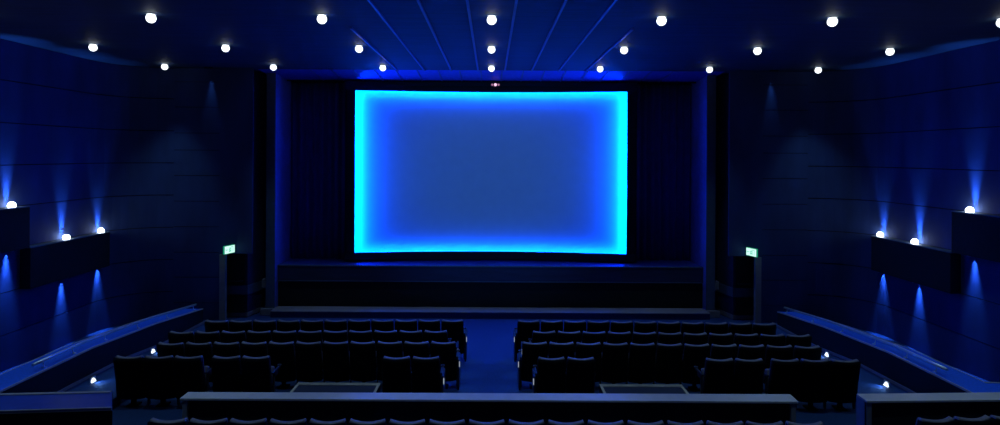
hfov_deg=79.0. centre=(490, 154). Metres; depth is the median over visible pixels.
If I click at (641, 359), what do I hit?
chair
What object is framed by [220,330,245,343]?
chair
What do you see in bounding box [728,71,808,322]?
wall
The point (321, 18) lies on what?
recessed light
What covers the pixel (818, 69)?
recessed light
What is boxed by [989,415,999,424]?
chair
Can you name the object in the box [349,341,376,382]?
chair
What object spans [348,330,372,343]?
chair
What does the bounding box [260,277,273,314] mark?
trim
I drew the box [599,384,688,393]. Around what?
platform
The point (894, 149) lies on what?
wall
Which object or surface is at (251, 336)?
chair
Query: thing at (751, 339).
chair
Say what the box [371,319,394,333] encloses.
chair
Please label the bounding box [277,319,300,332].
chair
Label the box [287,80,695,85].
valance
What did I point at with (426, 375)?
chair
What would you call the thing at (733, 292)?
trim
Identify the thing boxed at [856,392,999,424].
parapet
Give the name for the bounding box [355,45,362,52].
recessed light
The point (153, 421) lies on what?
chair
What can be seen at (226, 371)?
chair
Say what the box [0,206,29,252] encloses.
wall box
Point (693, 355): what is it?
chair
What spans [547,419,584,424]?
chair
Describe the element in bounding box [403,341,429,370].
chair
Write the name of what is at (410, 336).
chair
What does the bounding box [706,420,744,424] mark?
chair
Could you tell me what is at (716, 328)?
chair
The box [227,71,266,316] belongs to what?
wall
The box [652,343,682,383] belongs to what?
chair
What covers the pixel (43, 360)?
handrail
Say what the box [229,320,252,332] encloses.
chair
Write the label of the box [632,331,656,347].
chair
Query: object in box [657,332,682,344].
chair
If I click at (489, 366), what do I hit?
floor
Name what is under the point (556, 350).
chair
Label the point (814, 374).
chair
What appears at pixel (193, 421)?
chair
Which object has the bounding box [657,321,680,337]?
chair
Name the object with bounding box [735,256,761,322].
door
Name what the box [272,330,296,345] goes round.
chair
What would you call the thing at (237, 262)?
door
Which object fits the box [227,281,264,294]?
trim
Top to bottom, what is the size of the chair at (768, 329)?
0.984 m
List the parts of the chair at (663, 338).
backrest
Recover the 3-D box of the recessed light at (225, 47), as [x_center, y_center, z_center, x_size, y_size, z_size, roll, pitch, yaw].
[-6.087,-2.448,13.900,0.180,0.168,0.180,0,0,0]
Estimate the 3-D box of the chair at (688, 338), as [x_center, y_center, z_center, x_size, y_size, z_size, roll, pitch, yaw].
[4.415,4.360,13.390,0.576,0.984,0.656,0,0,-2]
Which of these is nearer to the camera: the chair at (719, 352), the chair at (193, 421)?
the chair at (193, 421)
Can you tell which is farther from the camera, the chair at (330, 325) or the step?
the step
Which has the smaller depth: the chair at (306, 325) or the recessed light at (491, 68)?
the chair at (306, 325)
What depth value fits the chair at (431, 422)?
8.32 m
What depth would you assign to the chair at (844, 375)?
11.26 m
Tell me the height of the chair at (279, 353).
0.984 m
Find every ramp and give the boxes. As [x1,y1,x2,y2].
[65,320,247,407]
[736,323,908,405]
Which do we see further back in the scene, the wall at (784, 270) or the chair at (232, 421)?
the wall at (784, 270)
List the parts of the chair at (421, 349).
backrest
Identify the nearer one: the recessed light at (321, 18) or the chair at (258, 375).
the recessed light at (321, 18)
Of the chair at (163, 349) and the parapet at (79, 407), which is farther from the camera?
the chair at (163, 349)
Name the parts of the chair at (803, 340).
backrest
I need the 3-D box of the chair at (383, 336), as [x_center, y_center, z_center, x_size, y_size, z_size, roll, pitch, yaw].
[-2.334,4.327,13.458,0.576,0.984,0.656,0,0,1]
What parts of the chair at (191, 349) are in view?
backrest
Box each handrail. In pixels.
[32,304,196,367]
[784,307,947,372]
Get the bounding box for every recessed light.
[89,43,97,50]
[145,12,156,22]
[161,63,167,69]
[221,44,229,51]
[270,64,276,70]
[317,13,326,23]
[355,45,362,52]
[380,65,385,70]
[487,14,496,24]
[488,45,494,52]
[488,65,494,71]
[597,66,602,71]
[620,46,627,53]
[657,15,666,25]
[706,66,712,72]
[753,47,761,54]
[815,67,821,72]
[827,16,837,26]
[886,47,894,54]
[996,18,999,26]
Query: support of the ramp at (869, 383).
on the floor
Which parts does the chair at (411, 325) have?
backrest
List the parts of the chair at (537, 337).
backrest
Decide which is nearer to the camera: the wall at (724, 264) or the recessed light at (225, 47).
the recessed light at (225, 47)
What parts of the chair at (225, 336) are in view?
backrest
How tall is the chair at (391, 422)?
0.984 m
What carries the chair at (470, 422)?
on the floor
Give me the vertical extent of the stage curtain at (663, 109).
5.898 m
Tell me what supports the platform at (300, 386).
on the floor
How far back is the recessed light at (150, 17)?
10.79 m
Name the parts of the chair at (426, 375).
backrest, armrest, panel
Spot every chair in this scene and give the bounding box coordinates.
[113,355,145,406]
[143,355,175,406]
[147,417,188,424]
[156,342,184,356]
[168,331,194,343]
[173,355,211,404]
[184,341,212,385]
[187,418,227,424]
[194,330,220,343]
[205,320,228,332]
[211,355,242,391]
[212,341,240,356]
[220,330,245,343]
[227,418,267,424]
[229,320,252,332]
[240,341,267,357]
[241,355,281,391]
[246,330,271,348]
[253,319,276,335]
[267,341,295,388]
[268,418,306,424]
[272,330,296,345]
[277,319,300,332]
[295,341,322,382]
[297,330,322,344]
[300,319,323,339]
[308,418,346,424]
[322,341,349,382]
[323,330,347,342]
[324,319,347,335]
[348,319,370,331]
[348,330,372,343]
[348,418,386,424]
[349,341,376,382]
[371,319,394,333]
[373,330,397,366]
[376,341,402,382]
[382,356,410,392]
[388,419,425,424]
[394,319,417,332]
[398,330,422,344]
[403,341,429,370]
[411,356,444,392]
[418,319,440,341]
[423,330,458,353]
[428,419,465,424]
[430,341,460,389]
[441,319,466,361]
[468,419,504,424]
[508,419,544,424]
[514,320,539,361]
[517,341,547,389]
[521,330,555,356]
[532,357,565,392]
[540,320,562,342]
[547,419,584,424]
[548,342,574,367]
[557,331,581,348]
[563,320,586,340]
[565,357,595,392]
[575,342,601,381]
[581,331,606,367]
[586,320,609,333]
[587,420,624,424]
[599,342,628,383]
[606,331,631,346]
[610,321,633,334]
[626,342,655,383]
[627,420,664,424]
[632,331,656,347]
[633,321,656,332]
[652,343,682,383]
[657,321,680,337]
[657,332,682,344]
[666,420,704,424]
[679,343,710,390]
[680,322,703,341]
[682,332,707,349]
[694,358,734,393]
[704,322,727,336]
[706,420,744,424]
[708,333,733,345]
[710,344,737,360]
[728,322,751,334]
[733,333,759,347]
[733,358,763,393]
[738,344,765,362]
[745,421,783,424]
[752,323,776,334]
[759,334,785,346]
[762,345,793,390]
[763,358,800,400]
[785,334,811,346]
[785,421,823,424]
[793,345,821,360]
[796,358,830,410]
[823,359,860,410]
[915,416,956,424]
[953,415,992,424]
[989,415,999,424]
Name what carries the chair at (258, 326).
on the floor
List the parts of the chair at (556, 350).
backrest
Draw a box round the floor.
[0,312,988,424]
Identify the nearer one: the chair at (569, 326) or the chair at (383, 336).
the chair at (383, 336)
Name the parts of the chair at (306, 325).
backrest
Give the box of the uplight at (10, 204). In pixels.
[7,202,15,207]
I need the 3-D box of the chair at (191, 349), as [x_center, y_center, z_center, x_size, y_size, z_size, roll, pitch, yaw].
[-5.923,4.269,12.427,0.576,0.984,0.656,0,0,3]
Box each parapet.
[0,391,112,424]
[180,392,797,424]
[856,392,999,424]
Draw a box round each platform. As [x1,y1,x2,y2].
[290,382,379,392]
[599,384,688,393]
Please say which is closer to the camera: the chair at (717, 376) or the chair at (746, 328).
the chair at (717, 376)
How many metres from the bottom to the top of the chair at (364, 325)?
0.984 m
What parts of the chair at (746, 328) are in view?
backrest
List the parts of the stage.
fascia rail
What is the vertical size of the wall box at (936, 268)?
0.975 m
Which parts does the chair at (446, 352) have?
backrest, armrest, panel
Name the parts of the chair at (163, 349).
backrest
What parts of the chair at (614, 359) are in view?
backrest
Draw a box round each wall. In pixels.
[0,39,173,371]
[0,308,207,392]
[173,68,253,319]
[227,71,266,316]
[266,73,291,307]
[690,75,715,309]
[715,74,753,319]
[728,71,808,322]
[772,311,999,392]
[807,40,999,381]
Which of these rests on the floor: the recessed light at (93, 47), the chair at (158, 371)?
the chair at (158, 371)
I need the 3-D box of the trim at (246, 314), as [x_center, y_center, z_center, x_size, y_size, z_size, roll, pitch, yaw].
[-7.271,4.762,18.419,1.452,0.120,0.501,0,0,-44]
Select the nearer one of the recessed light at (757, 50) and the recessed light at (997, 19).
the recessed light at (997, 19)
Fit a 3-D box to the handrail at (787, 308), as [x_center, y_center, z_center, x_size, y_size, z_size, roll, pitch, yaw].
[8.291,4.162,14.101,0.095,0.553,6.103,0,0,0]
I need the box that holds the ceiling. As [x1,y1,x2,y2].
[0,0,999,81]
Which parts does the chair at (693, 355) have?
backrest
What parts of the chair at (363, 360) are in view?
backrest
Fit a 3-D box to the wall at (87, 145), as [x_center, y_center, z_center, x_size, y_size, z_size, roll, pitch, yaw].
[-10.155,1.137,8.250,1.703,7.380,19.499,0,0,0]
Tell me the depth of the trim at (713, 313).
18.30 m
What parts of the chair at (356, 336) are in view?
backrest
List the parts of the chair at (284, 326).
backrest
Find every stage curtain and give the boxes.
[291,81,345,258]
[636,83,690,260]
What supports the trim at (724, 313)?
attached to the wall at (724, 264)
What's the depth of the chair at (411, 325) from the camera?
14.18 m
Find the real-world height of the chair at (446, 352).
0.984 m
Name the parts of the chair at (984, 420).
backrest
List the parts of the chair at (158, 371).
backrest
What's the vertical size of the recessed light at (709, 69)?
0.168 m
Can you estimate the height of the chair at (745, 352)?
0.984 m
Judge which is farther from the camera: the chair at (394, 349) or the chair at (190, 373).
the chair at (394, 349)
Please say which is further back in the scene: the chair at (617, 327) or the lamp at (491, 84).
the lamp at (491, 84)
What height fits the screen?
5.740 m
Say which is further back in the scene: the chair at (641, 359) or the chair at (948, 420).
the chair at (641, 359)
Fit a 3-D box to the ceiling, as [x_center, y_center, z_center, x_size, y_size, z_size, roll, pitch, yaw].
[0.013,-2.525,9.500,22.200,0.350,22.000,0,0,0]
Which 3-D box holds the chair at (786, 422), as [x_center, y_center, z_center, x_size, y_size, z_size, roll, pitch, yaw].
[4.332,4.176,8.561,0.630,0.984,0.656,0,0,0]
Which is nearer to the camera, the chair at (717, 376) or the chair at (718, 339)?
the chair at (717, 376)
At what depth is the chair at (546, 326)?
14.19 m
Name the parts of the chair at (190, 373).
backrest, armrest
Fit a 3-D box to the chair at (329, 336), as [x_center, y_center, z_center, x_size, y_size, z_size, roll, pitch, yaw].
[-3.427,4.321,13.430,0.576,0.984,0.656,0,0,2]
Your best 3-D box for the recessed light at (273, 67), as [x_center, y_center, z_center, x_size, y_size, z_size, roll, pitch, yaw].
[-6.087,-2.448,16.950,0.180,0.168,0.180,0,0,0]
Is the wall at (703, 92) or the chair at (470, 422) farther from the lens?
the wall at (703, 92)
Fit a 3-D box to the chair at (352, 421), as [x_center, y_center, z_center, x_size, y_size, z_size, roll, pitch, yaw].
[-1.736,4.144,8.561,0.576,0.984,0.656,0,0,0]
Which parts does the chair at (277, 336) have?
backrest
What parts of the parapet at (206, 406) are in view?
post, post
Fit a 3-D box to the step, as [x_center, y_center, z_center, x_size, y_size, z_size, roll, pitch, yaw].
[-0.025,4.780,18.340,13.100,0.200,0.600,0,0,0]
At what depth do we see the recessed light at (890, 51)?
13.85 m
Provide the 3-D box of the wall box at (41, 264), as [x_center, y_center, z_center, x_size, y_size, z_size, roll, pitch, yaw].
[-10.659,2.602,15.305,0.250,0.975,2.890,0,0,0]
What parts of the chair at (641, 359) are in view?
backrest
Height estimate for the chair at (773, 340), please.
0.984 m
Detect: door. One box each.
[219,254,245,319]
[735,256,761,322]
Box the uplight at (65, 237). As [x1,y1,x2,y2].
[63,234,69,239]
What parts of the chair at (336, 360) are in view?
backrest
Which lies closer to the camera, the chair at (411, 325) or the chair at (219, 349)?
the chair at (219, 349)
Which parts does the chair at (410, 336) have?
backrest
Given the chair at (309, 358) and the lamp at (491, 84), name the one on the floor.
the chair at (309, 358)
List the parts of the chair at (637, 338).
backrest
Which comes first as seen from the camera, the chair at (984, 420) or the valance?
the chair at (984, 420)
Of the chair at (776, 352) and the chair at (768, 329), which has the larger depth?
the chair at (768, 329)
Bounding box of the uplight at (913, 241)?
[911,239,918,243]
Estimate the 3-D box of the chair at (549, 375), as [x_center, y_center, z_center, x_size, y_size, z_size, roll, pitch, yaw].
[1.090,4.272,11.530,0.601,0.984,0.656,0,0,0]
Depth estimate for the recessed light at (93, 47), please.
13.84 m
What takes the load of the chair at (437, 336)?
on the floor
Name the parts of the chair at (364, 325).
backrest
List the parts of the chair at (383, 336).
backrest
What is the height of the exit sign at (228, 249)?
0.274 m
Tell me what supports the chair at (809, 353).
on the floor
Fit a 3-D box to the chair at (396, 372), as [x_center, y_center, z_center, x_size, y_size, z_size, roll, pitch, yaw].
[-1.795,4.257,11.528,0.576,0.984,0.656,0,0,0]
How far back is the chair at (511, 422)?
8.32 m
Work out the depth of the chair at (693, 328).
14.09 m
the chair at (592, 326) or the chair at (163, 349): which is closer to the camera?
the chair at (163, 349)
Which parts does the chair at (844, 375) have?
backrest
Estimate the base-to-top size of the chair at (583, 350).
0.984 m
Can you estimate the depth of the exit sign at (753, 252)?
17.49 m
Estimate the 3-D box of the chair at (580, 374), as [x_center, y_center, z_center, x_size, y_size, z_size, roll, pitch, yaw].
[1.679,4.275,11.528,0.630,0.984,0.656,0,0,0]
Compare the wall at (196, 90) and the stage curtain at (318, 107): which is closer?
the wall at (196, 90)
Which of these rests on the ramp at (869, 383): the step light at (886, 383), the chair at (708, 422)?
the step light at (886, 383)
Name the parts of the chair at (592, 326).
backrest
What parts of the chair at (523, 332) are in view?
panel, armrest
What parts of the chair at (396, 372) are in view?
backrest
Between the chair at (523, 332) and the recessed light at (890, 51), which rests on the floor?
the chair at (523, 332)
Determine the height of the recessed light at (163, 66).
0.168 m
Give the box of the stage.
[277,258,702,307]
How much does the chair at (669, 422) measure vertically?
0.984 m
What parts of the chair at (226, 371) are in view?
backrest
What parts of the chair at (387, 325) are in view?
backrest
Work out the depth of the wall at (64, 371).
12.57 m
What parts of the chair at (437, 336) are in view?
backrest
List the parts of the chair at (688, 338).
backrest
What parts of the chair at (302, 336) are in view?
backrest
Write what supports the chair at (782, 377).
on the floor
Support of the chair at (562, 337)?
on the floor
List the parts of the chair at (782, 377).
armrest, backrest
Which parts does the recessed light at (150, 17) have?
bulb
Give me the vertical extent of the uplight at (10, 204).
0.123 m
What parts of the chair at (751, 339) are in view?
backrest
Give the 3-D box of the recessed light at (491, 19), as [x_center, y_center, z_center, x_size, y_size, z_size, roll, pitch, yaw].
[0.013,-2.416,10.850,0.180,0.168,0.180,0,0,0]
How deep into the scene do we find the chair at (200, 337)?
13.03 m
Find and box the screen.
[344,81,637,261]
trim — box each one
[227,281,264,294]
[227,305,265,316]
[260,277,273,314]
[706,280,719,317]
[715,283,753,296]
[715,308,753,318]
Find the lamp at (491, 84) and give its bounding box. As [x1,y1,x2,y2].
[490,83,500,86]
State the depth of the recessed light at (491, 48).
13.84 m
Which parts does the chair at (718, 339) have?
backrest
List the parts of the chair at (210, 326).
backrest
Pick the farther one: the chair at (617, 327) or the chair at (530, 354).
the chair at (617, 327)
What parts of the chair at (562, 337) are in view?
backrest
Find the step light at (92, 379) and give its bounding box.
[90,375,95,383]
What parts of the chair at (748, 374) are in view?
backrest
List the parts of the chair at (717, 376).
armrest, backrest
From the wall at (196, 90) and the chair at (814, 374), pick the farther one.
the wall at (196, 90)
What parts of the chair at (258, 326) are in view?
backrest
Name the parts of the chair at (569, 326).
backrest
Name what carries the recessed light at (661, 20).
in the ceiling
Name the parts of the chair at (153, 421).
backrest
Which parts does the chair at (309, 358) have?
backrest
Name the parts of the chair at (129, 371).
backrest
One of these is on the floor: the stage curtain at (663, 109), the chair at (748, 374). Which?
the chair at (748, 374)
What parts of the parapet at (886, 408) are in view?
post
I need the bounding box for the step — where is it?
[270,306,709,319]
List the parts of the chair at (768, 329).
backrest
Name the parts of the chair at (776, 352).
backrest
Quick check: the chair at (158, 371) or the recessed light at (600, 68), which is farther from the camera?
the recessed light at (600, 68)
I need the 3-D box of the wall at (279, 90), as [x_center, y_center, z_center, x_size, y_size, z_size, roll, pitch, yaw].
[-6.696,1.155,19.350,0.260,7.380,1.900,0,0,0]
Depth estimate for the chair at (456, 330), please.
14.23 m
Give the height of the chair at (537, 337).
0.984 m
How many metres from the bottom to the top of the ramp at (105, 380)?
0.346 m
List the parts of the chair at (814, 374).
backrest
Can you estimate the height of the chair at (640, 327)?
0.984 m
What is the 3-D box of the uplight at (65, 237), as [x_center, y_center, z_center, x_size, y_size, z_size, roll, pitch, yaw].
[-10.651,2.053,15.200,0.156,0.123,0.154,0,0,0]
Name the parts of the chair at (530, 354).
panel, armrest, backrest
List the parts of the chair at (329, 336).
backrest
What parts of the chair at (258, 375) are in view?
backrest, armrest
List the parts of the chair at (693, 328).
backrest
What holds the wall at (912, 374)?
on the floor
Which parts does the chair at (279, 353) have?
backrest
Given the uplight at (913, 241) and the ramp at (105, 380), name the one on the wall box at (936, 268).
the uplight at (913, 241)
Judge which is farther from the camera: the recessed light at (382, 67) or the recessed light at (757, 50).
the recessed light at (382, 67)
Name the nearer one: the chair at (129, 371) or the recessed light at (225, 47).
the chair at (129, 371)
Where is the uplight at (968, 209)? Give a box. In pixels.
[965,207,973,212]
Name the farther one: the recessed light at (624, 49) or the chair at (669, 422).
the recessed light at (624, 49)
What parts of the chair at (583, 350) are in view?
backrest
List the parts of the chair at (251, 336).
backrest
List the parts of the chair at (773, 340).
backrest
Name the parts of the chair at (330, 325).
backrest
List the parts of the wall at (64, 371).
skirting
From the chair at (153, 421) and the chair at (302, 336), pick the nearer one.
the chair at (153, 421)
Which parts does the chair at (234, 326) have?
backrest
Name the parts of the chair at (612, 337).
backrest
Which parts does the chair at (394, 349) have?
backrest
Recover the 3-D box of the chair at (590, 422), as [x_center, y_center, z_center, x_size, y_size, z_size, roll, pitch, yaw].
[1.559,4.162,8.561,0.576,0.984,0.656,0,0,0]
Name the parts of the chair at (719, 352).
backrest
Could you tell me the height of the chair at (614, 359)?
0.984 m
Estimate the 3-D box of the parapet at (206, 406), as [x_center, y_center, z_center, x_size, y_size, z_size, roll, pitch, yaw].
[-0.023,4.310,9.650,9.720,0.940,0.300,0,0,0]
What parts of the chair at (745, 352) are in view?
backrest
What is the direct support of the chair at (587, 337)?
on the floor
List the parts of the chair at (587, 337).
backrest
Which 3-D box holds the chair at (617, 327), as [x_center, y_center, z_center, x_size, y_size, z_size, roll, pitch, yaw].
[3.041,4.393,14.437,0.576,0.984,0.656,0,0,-2]
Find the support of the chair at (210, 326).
on the floor
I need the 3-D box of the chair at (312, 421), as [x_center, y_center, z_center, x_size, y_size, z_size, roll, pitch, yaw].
[-2.285,4.142,8.561,0.576,0.984,0.656,0,0,0]
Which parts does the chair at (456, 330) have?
backrest, armrest, panel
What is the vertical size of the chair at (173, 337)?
0.984 m
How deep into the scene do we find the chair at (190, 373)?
11.27 m
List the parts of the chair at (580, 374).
backrest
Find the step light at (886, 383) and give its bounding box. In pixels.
[883,380,889,387]
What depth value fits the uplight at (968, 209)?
13.41 m
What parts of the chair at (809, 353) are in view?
backrest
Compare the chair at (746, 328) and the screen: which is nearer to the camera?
the chair at (746, 328)
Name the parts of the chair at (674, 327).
backrest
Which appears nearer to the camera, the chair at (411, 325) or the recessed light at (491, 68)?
the chair at (411, 325)
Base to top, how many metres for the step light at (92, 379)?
0.110 m
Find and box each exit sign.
[223,243,234,254]
[746,246,757,256]
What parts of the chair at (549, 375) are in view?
panel, armrest, backrest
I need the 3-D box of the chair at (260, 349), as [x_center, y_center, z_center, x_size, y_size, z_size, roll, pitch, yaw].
[-4.829,4.277,12.479,0.576,0.984,0.656,0,0,2]
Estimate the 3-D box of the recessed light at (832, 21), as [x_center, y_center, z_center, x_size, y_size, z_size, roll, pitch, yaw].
[6.113,-2.384,10.850,0.180,0.168,0.180,0,0,0]
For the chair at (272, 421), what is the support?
on the floor
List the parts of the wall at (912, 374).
skirting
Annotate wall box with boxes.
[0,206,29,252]
[20,231,109,288]
[871,236,960,293]
[951,211,999,262]
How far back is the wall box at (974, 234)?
13.12 m
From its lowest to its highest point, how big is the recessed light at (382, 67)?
0.168 m
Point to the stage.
(311, 281)
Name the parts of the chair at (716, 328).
backrest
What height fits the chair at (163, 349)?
0.984 m
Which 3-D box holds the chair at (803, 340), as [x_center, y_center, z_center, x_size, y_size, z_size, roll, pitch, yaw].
[6.628,4.368,13.281,0.630,0.984,0.656,0,0,-3]
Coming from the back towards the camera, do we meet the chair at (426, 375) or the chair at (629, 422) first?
the chair at (426, 375)
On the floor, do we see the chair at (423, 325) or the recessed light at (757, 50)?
the chair at (423, 325)
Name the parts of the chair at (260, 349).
backrest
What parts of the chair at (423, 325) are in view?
backrest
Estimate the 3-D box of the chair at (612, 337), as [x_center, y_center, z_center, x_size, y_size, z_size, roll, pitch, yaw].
[2.774,4.354,13.444,0.576,0.984,0.656,0,0,-1]
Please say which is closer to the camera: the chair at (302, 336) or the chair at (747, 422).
the chair at (747, 422)
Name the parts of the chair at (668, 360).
backrest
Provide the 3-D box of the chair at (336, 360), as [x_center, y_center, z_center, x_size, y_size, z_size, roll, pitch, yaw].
[-3.189,4.288,12.537,0.576,0.984,0.656,0,0,2]

